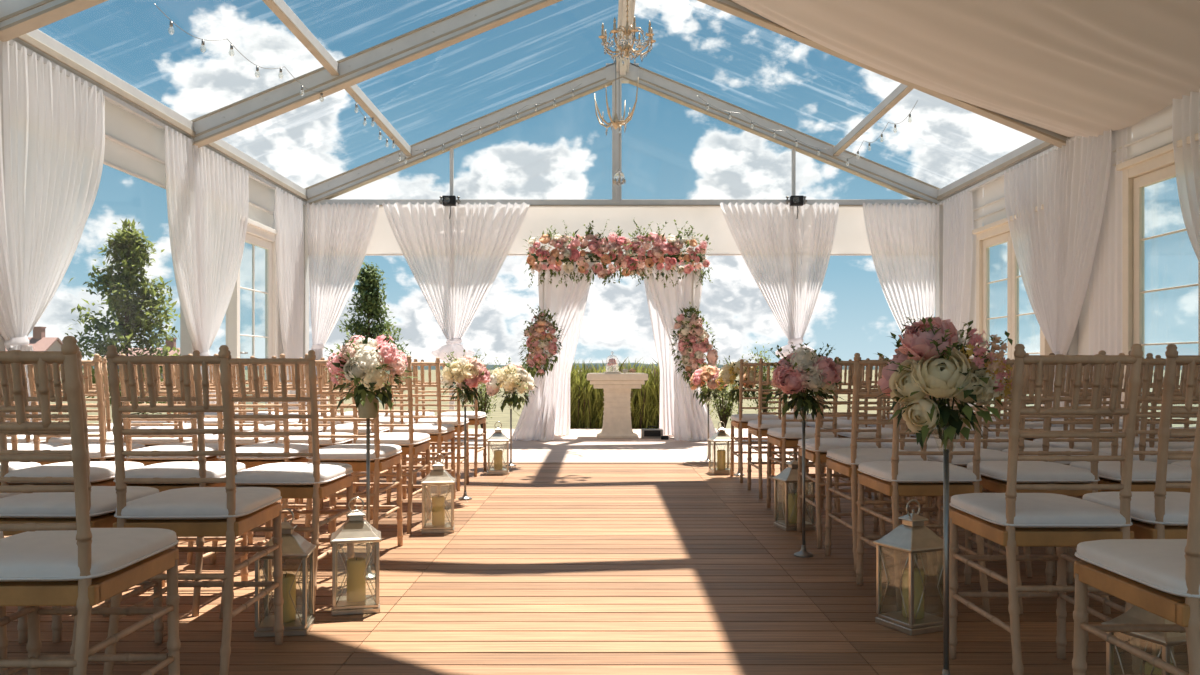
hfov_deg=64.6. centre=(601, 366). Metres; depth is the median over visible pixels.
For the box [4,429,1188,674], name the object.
floor
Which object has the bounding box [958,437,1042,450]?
cushion
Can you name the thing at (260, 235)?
door
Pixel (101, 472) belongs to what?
cushion
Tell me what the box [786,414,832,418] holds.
cushion
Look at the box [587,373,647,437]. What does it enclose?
pedestal table
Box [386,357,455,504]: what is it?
chair
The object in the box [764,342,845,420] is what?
flower arrangement
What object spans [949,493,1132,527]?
cushion
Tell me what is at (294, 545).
lantern
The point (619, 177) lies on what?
chandelier
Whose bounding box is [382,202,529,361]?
curtain
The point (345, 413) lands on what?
cushion
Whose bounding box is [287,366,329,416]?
chair
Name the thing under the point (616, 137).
post
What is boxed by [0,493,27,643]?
chair
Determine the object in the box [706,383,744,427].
flower arrangement
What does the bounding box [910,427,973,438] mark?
cushion
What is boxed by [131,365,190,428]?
chair
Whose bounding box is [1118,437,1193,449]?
cushion
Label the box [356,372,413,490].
chair
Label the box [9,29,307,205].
beam
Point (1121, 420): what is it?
cushion
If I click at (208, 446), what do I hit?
cushion
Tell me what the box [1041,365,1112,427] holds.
chair
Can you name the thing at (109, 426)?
cushion
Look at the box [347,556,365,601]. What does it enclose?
pillar candle
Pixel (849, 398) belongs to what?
chair
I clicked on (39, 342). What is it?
house
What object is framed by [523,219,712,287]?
flower garland
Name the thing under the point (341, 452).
cushion
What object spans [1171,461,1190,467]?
seat cushion
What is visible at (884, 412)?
chair
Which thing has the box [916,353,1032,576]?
chair
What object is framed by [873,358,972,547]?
chair
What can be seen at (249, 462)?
chair
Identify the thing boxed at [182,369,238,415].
chair
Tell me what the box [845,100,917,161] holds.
string lights
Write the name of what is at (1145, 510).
cushion
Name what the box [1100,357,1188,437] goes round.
chair
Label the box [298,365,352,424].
chair
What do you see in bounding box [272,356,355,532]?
chair
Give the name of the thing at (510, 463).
stand
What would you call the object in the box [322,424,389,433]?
cushion
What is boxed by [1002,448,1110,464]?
cushion
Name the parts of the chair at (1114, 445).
post, rail, rail, rail, rail, post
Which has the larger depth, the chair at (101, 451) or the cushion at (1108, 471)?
the chair at (101, 451)
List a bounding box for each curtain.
[0,41,104,421]
[165,126,248,403]
[273,187,305,409]
[306,202,378,409]
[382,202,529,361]
[720,202,838,358]
[863,203,938,333]
[943,190,973,404]
[1004,130,1110,406]
[1089,127,1126,418]
[1172,88,1199,262]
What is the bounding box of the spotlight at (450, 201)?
[439,196,460,218]
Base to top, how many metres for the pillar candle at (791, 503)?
0.163 m
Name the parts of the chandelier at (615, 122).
arm, arm, arm, chain, arm, arm, arm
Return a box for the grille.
[644,430,660,436]
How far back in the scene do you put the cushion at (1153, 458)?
4.05 m
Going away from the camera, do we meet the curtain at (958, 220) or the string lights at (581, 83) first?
the curtain at (958, 220)
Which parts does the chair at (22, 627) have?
leg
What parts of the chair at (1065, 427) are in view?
post, rail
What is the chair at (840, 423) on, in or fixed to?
on the floor
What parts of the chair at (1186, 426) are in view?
post, rail, post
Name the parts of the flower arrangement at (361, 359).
pot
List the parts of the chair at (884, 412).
post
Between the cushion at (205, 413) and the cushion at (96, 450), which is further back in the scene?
the cushion at (205, 413)
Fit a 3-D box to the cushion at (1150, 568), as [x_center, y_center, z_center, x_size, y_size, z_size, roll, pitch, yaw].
[1.205,0.395,1.893,0.368,0.055,0.423,0,0,-1]
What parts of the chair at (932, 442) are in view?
leg, post, leg, post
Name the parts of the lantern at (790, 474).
corner post, corner post, corner post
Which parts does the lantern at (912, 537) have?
corner post, corner post, ring handle, corner post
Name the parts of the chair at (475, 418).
leg, rail, seat frame, post, leg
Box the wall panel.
[278,308,290,409]
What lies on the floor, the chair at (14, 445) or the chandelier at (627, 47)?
the chair at (14, 445)
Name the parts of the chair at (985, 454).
leg, post, rail, rail, leg, rail, rail, post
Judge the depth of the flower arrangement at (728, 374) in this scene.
7.56 m
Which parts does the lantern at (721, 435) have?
corner post, corner post, corner post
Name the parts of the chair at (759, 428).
leg, seat frame, post, rail, rail, rail, rail, leg, post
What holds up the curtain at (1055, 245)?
hanging from the beam at (994, 170)
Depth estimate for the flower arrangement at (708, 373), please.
8.68 m
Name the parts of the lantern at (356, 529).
corner post, corner post, ring handle, corner post, corner post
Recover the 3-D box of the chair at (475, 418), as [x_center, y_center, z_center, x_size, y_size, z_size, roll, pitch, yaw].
[-1.151,0.407,7.770,0.368,0.932,0.490,0,0,1]
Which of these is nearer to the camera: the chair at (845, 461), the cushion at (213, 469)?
the cushion at (213, 469)
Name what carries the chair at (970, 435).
on the floor
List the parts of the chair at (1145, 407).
post, rail, rail, rail, rail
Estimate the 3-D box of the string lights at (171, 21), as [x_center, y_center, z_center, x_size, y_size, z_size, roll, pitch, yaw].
[-2.793,-2.467,7.700,0.051,0.334,2.640,0,0,10]
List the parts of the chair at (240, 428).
post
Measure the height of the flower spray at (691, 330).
1.001 m
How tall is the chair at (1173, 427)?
0.932 m
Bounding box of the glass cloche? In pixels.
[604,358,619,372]
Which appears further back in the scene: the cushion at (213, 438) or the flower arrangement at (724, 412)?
the flower arrangement at (724, 412)
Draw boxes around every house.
[5,327,62,378]
[102,338,179,378]
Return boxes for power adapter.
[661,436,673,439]
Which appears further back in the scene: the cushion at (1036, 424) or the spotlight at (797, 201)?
the spotlight at (797, 201)
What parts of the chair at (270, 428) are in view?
rail, rail, rail, post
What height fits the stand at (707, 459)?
0.532 m
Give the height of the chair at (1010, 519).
0.932 m
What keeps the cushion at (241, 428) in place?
on the chair at (240, 428)
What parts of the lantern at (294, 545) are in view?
corner post, corner post, ring handle, corner post, corner post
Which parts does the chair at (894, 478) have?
leg, post, seat frame, rail, rail, leg, post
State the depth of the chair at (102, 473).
3.40 m
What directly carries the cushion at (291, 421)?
on the chair at (291, 421)
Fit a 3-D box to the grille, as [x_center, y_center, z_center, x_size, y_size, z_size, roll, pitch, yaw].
[0.606,0.801,11.439,0.200,0.075,0.006,0,0,0]
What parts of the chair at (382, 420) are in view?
post, post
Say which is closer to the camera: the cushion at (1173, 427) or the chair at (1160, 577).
the chair at (1160, 577)
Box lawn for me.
[50,370,1197,428]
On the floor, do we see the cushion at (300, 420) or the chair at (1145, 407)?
the chair at (1145, 407)
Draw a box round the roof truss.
[0,0,107,41]
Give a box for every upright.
[449,148,456,433]
[791,148,795,411]
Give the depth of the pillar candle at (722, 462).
7.77 m
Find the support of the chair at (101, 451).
on the floor
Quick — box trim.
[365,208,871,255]
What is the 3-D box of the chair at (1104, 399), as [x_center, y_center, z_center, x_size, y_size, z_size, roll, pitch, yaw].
[3.693,0.407,7.426,0.368,0.932,0.490,0,0,0]
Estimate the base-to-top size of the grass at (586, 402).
1.216 m
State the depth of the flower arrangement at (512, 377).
8.25 m
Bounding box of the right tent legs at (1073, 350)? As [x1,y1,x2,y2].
[935,137,1078,405]
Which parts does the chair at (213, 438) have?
rail, rail, rail, post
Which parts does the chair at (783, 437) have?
leg, seat frame, post, rail, rail, leg, post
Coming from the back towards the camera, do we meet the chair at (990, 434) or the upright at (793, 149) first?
the upright at (793, 149)
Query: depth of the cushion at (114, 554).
1.94 m
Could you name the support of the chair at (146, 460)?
on the floor
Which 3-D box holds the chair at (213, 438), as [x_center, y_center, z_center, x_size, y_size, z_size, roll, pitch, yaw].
[-1.994,0.407,5.237,0.368,0.932,0.490,0,0,1]
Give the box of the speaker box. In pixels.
[641,426,662,437]
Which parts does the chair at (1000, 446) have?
post, rail, rail, rail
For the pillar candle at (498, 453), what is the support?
on the lantern at (497, 436)
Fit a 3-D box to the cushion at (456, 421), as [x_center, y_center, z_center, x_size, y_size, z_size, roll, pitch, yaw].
[-1.168,0.395,6.928,0.368,0.055,0.423,0,0,-1]
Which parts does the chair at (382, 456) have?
post, rail, leg, rail, rail, rail, rail, seat frame, post, leg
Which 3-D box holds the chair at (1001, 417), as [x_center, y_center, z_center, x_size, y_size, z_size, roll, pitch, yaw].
[3.275,0.407,7.421,0.368,0.932,0.490,0,0,2]
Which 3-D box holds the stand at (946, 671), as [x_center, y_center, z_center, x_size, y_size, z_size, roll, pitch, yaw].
[0.935,0.546,2.580,0.090,0.647,0.090,0,0,0]
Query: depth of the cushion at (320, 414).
7.63 m
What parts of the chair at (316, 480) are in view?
post, leg, rail, rail, rail, rail, rail, seat frame, post, leg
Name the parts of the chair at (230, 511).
post, rail, rail, rail, rail, rail, seat frame, post, leg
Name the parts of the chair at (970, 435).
post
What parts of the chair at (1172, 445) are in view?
post, rail, rail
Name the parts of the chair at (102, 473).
post, rail, rail, rail, seat frame, post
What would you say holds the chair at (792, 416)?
on the floor
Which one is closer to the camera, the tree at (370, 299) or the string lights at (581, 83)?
the string lights at (581, 83)
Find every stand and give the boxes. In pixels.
[366,418,374,579]
[458,406,471,499]
[506,409,515,466]
[704,404,712,460]
[734,404,744,475]
[794,421,813,557]
[942,449,949,674]
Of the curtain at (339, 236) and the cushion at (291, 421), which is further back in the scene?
the curtain at (339, 236)
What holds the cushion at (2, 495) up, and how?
on the chair at (22, 627)
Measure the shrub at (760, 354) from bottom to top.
1.477 m
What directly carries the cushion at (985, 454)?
on the chair at (985, 454)
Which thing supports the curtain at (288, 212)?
hanging from the beam at (117, 91)
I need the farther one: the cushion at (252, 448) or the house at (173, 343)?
the house at (173, 343)
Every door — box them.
[226,217,277,409]
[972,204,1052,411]
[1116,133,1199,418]
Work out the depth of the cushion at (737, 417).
7.19 m
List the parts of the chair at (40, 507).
rail, rail, rail, rail, rail, leg, seat frame, post, leg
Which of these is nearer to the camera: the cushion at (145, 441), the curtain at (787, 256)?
the cushion at (145, 441)
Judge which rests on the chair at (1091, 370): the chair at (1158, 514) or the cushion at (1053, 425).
the cushion at (1053, 425)
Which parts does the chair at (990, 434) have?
post, rail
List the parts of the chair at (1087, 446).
post, rail, rail, rail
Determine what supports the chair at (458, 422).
on the floor
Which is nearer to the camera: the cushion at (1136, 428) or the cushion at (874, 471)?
the cushion at (874, 471)
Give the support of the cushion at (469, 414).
on the chair at (475, 418)
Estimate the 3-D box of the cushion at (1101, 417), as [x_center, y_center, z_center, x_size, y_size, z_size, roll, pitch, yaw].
[3.693,0.395,7.460,0.368,0.055,0.423,0,0,0]
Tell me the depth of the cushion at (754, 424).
6.36 m
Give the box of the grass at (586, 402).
[517,357,713,428]
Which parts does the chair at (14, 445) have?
post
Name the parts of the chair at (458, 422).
post, leg, rail, rail, rail, rail, post, seat frame, leg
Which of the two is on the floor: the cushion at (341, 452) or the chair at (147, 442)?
the chair at (147, 442)
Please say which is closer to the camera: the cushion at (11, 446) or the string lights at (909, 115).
the cushion at (11, 446)
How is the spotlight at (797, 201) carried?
attached to the beam at (534, 203)
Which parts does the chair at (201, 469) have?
post, rail, rail, rail, rail, seat frame, post, leg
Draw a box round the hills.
[82,363,1181,369]
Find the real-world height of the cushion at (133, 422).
0.055 m
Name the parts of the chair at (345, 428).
post, rail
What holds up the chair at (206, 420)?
on the floor
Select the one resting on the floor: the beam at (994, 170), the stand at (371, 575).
the stand at (371, 575)
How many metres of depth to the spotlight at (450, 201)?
11.96 m
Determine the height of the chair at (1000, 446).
0.932 m
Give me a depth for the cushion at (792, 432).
5.50 m
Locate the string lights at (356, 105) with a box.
[352,94,406,158]
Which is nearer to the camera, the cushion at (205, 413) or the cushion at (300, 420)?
the cushion at (300, 420)
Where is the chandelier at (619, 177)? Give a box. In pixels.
[613,169,625,185]
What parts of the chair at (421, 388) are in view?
post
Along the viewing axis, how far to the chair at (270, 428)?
5.87 m
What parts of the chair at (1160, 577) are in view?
leg, seat frame, post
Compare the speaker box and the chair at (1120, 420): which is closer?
the chair at (1120, 420)
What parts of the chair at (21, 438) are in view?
post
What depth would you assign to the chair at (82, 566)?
1.85 m
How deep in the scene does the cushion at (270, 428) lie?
5.89 m
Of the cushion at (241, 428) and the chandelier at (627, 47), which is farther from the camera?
the chandelier at (627, 47)
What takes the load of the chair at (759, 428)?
on the floor
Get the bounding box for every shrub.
[468,373,500,428]
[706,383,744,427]
[744,342,777,412]
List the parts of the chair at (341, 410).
post, post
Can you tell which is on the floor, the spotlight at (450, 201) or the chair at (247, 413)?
the chair at (247, 413)
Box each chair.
[0,336,180,674]
[0,346,163,674]
[0,351,143,615]
[0,462,40,537]
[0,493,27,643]
[0,531,7,672]
[5,392,65,535]
[7,368,45,442]
[27,354,144,464]
[45,356,113,444]
[58,357,133,431]
[103,345,283,674]
[103,350,247,616]
[119,365,212,446]
[120,354,224,563]
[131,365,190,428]
[131,366,183,423]
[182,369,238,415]
[184,366,238,423]
[191,357,263,434]
[200,356,282,518]
[210,354,319,563]
[219,350,354,618]
[231,366,282,414]
[242,365,298,425]
[257,357,326,508]
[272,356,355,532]
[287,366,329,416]
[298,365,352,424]
[301,354,402,564]
[320,357,389,508]
[334,374,384,416]
[351,356,430,533]
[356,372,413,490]
[384,360,434,476]
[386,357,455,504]
[413,359,468,490]
[436,380,486,476]
[730,359,781,482]
[747,358,808,498]
[766,357,840,518]
[786,404,832,482]
[797,355,886,547]
[806,358,871,497]
[825,353,933,576]
[834,358,913,512]
[837,359,890,480]
[856,352,990,613]
[865,358,934,498]
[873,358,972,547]
[910,396,974,517]
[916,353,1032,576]
[949,344,1144,674]
[954,365,1044,508]
[955,398,995,420]
[964,350,1110,613]
[970,357,1054,440]
[983,358,1051,428]
[999,353,1124,575]
[1000,359,1043,418]
[1033,364,1135,497]
[1033,365,1113,498]
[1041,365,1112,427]
[1051,366,1106,418]
[1066,351,1199,583]
[1072,384,1199,674]
[1082,344,1199,663]
[1099,353,1198,491]
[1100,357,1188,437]
[1112,366,1172,427]
[1118,355,1199,449]
[1170,427,1195,437]
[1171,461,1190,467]
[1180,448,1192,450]
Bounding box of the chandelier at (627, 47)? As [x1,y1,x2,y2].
[599,0,655,64]
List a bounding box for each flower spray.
[517,305,563,378]
[669,302,718,386]
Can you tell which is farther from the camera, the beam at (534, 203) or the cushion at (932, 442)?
the beam at (534, 203)
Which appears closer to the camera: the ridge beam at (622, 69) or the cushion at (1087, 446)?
the cushion at (1087, 446)
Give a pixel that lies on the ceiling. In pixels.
(1069, 68)
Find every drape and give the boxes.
[512,262,598,440]
[554,282,590,434]
[643,262,715,440]
[643,276,673,434]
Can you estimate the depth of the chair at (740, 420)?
7.17 m
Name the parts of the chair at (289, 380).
post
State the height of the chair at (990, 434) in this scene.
0.932 m
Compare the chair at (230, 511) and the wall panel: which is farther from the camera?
the wall panel
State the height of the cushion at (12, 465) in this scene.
0.055 m
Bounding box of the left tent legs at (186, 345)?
[0,41,308,409]
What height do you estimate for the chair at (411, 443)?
0.932 m
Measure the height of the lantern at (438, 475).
0.410 m
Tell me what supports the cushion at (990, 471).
on the chair at (993, 473)
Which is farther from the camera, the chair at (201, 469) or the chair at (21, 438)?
the chair at (21, 438)
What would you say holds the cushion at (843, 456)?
on the chair at (845, 461)
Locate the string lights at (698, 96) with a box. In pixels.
[698,96,823,150]
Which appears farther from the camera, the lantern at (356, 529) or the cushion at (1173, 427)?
the cushion at (1173, 427)
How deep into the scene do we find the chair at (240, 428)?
5.90 m
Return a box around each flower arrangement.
[324,324,418,417]
[436,349,494,407]
[481,357,536,411]
[685,360,728,405]
[714,353,758,403]
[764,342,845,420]
[873,314,1012,450]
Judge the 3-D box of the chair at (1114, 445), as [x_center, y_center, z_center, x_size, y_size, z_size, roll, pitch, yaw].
[2.026,0.407,4.189,0.368,0.932,0.490,0,0,-1]
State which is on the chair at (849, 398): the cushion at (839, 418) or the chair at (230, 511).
the cushion at (839, 418)
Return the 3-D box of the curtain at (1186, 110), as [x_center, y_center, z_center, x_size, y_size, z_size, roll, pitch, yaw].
[4.269,-0.623,6.075,0.153,2.945,2.150,0,0,0]
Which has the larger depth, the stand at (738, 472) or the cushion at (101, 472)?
the stand at (738, 472)
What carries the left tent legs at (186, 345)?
on the floor
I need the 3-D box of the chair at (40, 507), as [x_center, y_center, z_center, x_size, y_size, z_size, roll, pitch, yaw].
[-1.567,0.407,2.780,0.368,0.932,0.490,0,0,2]
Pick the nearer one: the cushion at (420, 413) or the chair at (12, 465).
the chair at (12, 465)
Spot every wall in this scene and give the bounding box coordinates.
[103,99,274,227]
[965,104,1172,411]
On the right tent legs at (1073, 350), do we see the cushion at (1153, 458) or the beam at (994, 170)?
the beam at (994, 170)
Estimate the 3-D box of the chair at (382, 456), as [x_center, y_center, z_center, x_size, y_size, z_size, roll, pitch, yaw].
[-1.149,0.407,4.401,0.368,0.932,0.490,0,0,1]
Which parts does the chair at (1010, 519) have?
leg, post, seat frame, leg, rail, rail, rail, rail, rail, post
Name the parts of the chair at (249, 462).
post, leg, rail, rail, rail, rail, seat frame, post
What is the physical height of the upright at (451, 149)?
3.711 m
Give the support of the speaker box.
on the floor
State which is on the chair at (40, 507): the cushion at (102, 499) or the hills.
the cushion at (102, 499)
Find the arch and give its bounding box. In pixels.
[512,262,715,440]
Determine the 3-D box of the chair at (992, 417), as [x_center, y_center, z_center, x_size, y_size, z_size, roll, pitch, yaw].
[2.858,0.407,7.414,0.368,0.932,0.490,0,0,1]
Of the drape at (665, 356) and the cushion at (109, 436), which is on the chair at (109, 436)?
the cushion at (109, 436)
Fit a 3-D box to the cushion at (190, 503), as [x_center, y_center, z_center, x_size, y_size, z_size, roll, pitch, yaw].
[-1.171,0.395,2.791,0.368,0.055,0.423,0,0,-2]
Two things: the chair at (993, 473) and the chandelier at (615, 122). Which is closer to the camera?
the chair at (993, 473)
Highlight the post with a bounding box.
[612,81,621,202]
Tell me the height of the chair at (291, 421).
0.932 m
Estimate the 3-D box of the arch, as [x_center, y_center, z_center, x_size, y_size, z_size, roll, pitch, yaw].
[0.150,-0.205,11.562,2.440,2.130,1.094,0,0,0]
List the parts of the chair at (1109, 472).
leg, post, seat frame, rail, rail, rail, rail, rail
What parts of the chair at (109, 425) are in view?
post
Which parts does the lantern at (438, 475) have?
corner post, corner post, corner post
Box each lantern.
[252,508,316,636]
[330,497,381,615]
[420,454,454,533]
[487,422,509,473]
[708,422,734,473]
[773,452,814,530]
[873,499,942,635]
[1101,606,1186,674]
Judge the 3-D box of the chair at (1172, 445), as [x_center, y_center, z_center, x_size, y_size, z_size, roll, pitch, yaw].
[2.859,0.407,4.840,0.368,0.932,0.490,0,0,0]
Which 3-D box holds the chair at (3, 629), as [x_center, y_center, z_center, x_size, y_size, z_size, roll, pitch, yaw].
[-1.570,0.407,2.016,0.368,0.932,0.490,0,0,-2]
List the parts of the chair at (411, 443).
post, leg, rail, rail, rail, rail, post, seat frame, leg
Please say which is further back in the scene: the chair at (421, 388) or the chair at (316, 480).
the chair at (421, 388)
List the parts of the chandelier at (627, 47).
arm, arm, arm, arm, stem, chain, arm, arm, arm, arm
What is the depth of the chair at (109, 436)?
5.08 m
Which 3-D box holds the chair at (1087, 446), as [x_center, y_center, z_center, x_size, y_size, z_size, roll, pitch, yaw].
[2.449,0.407,4.812,0.368,0.932,0.490,0,0,0]
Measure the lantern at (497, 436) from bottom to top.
0.422 m
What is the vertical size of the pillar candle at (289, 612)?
0.159 m
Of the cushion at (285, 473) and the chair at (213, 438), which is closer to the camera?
the cushion at (285, 473)
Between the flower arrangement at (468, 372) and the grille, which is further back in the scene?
the grille
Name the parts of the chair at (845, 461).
leg, seat frame, post, rail, rail, rail, rail, rail, leg, post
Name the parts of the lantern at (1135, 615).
corner post, corner post, corner post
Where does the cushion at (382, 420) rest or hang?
on the chair at (382, 420)
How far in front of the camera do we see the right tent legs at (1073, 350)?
12.12 m
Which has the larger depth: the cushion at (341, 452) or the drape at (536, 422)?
the drape at (536, 422)
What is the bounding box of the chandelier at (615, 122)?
[594,46,638,135]
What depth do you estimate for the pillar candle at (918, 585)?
3.16 m
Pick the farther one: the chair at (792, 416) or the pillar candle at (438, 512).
the chair at (792, 416)
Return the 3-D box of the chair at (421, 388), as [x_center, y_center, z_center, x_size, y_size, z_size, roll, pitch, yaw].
[-1.581,0.407,7.782,0.368,0.932,0.490,0,0,0]
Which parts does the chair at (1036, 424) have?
post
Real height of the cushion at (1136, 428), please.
0.055 m
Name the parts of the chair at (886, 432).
post, rail, rail, rail, post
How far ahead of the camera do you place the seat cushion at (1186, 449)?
4.38 m
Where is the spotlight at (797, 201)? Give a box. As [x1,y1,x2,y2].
[785,196,806,218]
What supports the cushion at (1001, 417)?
on the chair at (1001, 417)
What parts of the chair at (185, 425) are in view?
post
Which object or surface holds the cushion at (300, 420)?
on the chair at (341, 410)
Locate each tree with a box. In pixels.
[59,218,179,422]
[328,262,412,399]
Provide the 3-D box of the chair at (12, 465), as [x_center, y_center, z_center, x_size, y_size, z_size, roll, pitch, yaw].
[-2.396,0.407,3.555,0.368,0.932,0.490,0,0,2]
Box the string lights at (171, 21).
[154,3,322,95]
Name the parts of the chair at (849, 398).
post, post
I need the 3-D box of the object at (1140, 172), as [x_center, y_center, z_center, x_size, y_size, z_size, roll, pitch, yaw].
[4.362,-0.407,6.850,0.155,2.555,2.140,0,0,0]
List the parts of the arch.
post, post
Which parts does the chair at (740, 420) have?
leg, seat frame, post, rail, rail, rail, rail, rail, leg, post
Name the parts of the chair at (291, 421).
post, rail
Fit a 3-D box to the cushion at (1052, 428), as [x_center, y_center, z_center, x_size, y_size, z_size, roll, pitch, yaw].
[2.852,0.395,5.748,0.368,0.055,0.423,0,0,-2]
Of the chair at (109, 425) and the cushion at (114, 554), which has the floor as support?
the chair at (109, 425)
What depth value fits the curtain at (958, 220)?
11.43 m
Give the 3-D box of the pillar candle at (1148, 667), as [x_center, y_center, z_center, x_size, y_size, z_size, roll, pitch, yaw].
[1.300,0.760,2.210,0.066,0.159,0.066,0,0,0]
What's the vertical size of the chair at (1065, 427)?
0.932 m
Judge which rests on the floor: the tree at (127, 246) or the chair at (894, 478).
the chair at (894, 478)
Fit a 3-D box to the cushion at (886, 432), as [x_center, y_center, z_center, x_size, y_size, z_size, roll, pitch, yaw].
[1.619,0.395,5.700,0.368,0.055,0.423,0,0,-1]
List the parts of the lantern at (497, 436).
corner post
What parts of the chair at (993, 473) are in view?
leg, post, seat frame, leg, rail, rail, rail, rail, rail, post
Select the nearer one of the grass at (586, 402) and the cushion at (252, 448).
the cushion at (252, 448)
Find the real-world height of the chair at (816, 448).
0.932 m
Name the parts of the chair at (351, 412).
post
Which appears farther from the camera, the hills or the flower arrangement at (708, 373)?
the hills
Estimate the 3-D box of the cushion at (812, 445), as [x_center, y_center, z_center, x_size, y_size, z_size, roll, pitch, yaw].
[1.204,0.395,4.827,0.368,0.055,0.423,0,0,1]
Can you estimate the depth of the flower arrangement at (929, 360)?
2.50 m
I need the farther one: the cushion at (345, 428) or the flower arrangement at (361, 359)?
the cushion at (345, 428)
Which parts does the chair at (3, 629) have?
leg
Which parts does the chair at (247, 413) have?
post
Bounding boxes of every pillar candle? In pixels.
[282,572,295,622]
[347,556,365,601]
[432,495,444,525]
[494,449,501,469]
[717,449,725,468]
[788,493,797,522]
[902,566,923,618]
[1145,662,1174,674]
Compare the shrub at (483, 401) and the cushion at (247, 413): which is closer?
the cushion at (247, 413)
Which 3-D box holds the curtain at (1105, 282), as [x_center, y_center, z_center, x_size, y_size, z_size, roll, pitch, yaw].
[4.372,-0.585,8.220,0.018,2.870,0.620,0,0,0]
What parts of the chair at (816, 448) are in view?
leg, seat frame, post, rail, rail, rail, rail, rail, post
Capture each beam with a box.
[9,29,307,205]
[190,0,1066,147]
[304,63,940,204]
[314,199,931,207]
[616,0,635,74]
[937,136,1081,205]
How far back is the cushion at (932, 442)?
4.65 m
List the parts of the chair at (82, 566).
rail, leg, rail, rail, rail, rail, post, seat frame, leg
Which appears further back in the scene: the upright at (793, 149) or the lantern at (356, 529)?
the upright at (793, 149)
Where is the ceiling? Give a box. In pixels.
[731,0,1199,137]
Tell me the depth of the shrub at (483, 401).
15.46 m
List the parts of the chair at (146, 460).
post, rail, rail, rail, rail, seat frame, post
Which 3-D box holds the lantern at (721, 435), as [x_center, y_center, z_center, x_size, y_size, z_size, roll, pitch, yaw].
[0.980,0.659,7.800,0.184,0.422,0.184,0,0,-8]
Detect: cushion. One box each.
[0,462,40,476]
[0,486,158,517]
[0,493,23,497]
[0,528,178,581]
[4,461,143,483]
[7,435,45,442]
[7,443,65,449]
[42,443,144,458]
[45,432,113,444]
[88,423,133,431]
[113,461,244,483]
[114,487,281,519]
[125,443,224,459]
[131,421,183,423]
[131,423,190,428]
[132,434,212,444]
[184,418,238,423]
[188,412,238,415]
[204,423,263,431]
[205,434,274,444]
[217,443,308,459]
[235,412,282,414]
[235,462,352,484]
[245,419,298,425]
[259,424,322,431]
[273,432,352,445]
[288,413,329,416]
[298,417,352,424]
[306,444,401,460]
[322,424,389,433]
[336,411,384,416]
[351,433,429,445]
[360,417,413,423]
[384,411,434,418]
[388,424,454,434]
[414,417,468,425]
[441,411,485,418]
[730,414,781,421]
[748,420,806,429]
[767,427,837,438]
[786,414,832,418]
[798,438,881,452]
[806,420,867,428]
[826,448,927,465]
[837,417,887,419]
[837,427,910,438]
[858,461,981,482]
[868,425,892,428]
[875,438,965,450]
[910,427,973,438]
[919,448,1007,465]
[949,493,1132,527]
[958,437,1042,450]
[967,461,1099,482]
[970,427,1039,438]
[983,419,1051,428]
[1000,413,1043,418]
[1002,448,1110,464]
[1033,427,1092,430]
[1033,438,1120,450]
[1041,419,1112,427]
[1051,417,1103,418]
[1069,460,1191,482]
[1074,539,1199,597]
[1082,492,1189,525]
[1099,447,1190,463]
[1100,427,1184,437]
[1112,419,1172,427]
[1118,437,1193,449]
[1170,427,1195,428]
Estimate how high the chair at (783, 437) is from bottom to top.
0.932 m
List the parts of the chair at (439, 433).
post, leg, rail, rail, rail, rail, rail, post, seat frame, leg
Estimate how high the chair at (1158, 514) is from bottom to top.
0.932 m
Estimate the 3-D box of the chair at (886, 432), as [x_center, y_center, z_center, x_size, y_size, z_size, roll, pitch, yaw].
[1.620,0.407,5.667,0.368,0.932,0.490,0,0,-1]
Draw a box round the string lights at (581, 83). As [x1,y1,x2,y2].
[415,83,581,152]
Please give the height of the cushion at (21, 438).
0.055 m
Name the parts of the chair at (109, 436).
rail, post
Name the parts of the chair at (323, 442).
post, leg, rail, rail, rail, post, seat frame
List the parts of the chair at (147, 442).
post, rail, rail, post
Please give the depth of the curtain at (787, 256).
12.09 m
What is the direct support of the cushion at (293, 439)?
on the chair at (323, 442)
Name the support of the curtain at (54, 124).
hanging from the beam at (117, 91)
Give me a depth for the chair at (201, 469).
3.38 m
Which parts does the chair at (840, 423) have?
post, rail, rail, post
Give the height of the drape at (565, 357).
2.126 m
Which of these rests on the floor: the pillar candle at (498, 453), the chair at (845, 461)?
the chair at (845, 461)
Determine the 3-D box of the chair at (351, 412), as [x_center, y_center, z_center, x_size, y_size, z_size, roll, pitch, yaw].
[-1.990,0.407,7.776,0.368,0.932,0.490,0,0,0]
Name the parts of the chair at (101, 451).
post, rail, rail, rail, rail, seat frame, rail, post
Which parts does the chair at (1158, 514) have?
leg, seat frame, post, rail, rail, rail, rail, rail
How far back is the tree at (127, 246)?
13.89 m
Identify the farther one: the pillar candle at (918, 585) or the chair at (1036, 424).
the chair at (1036, 424)

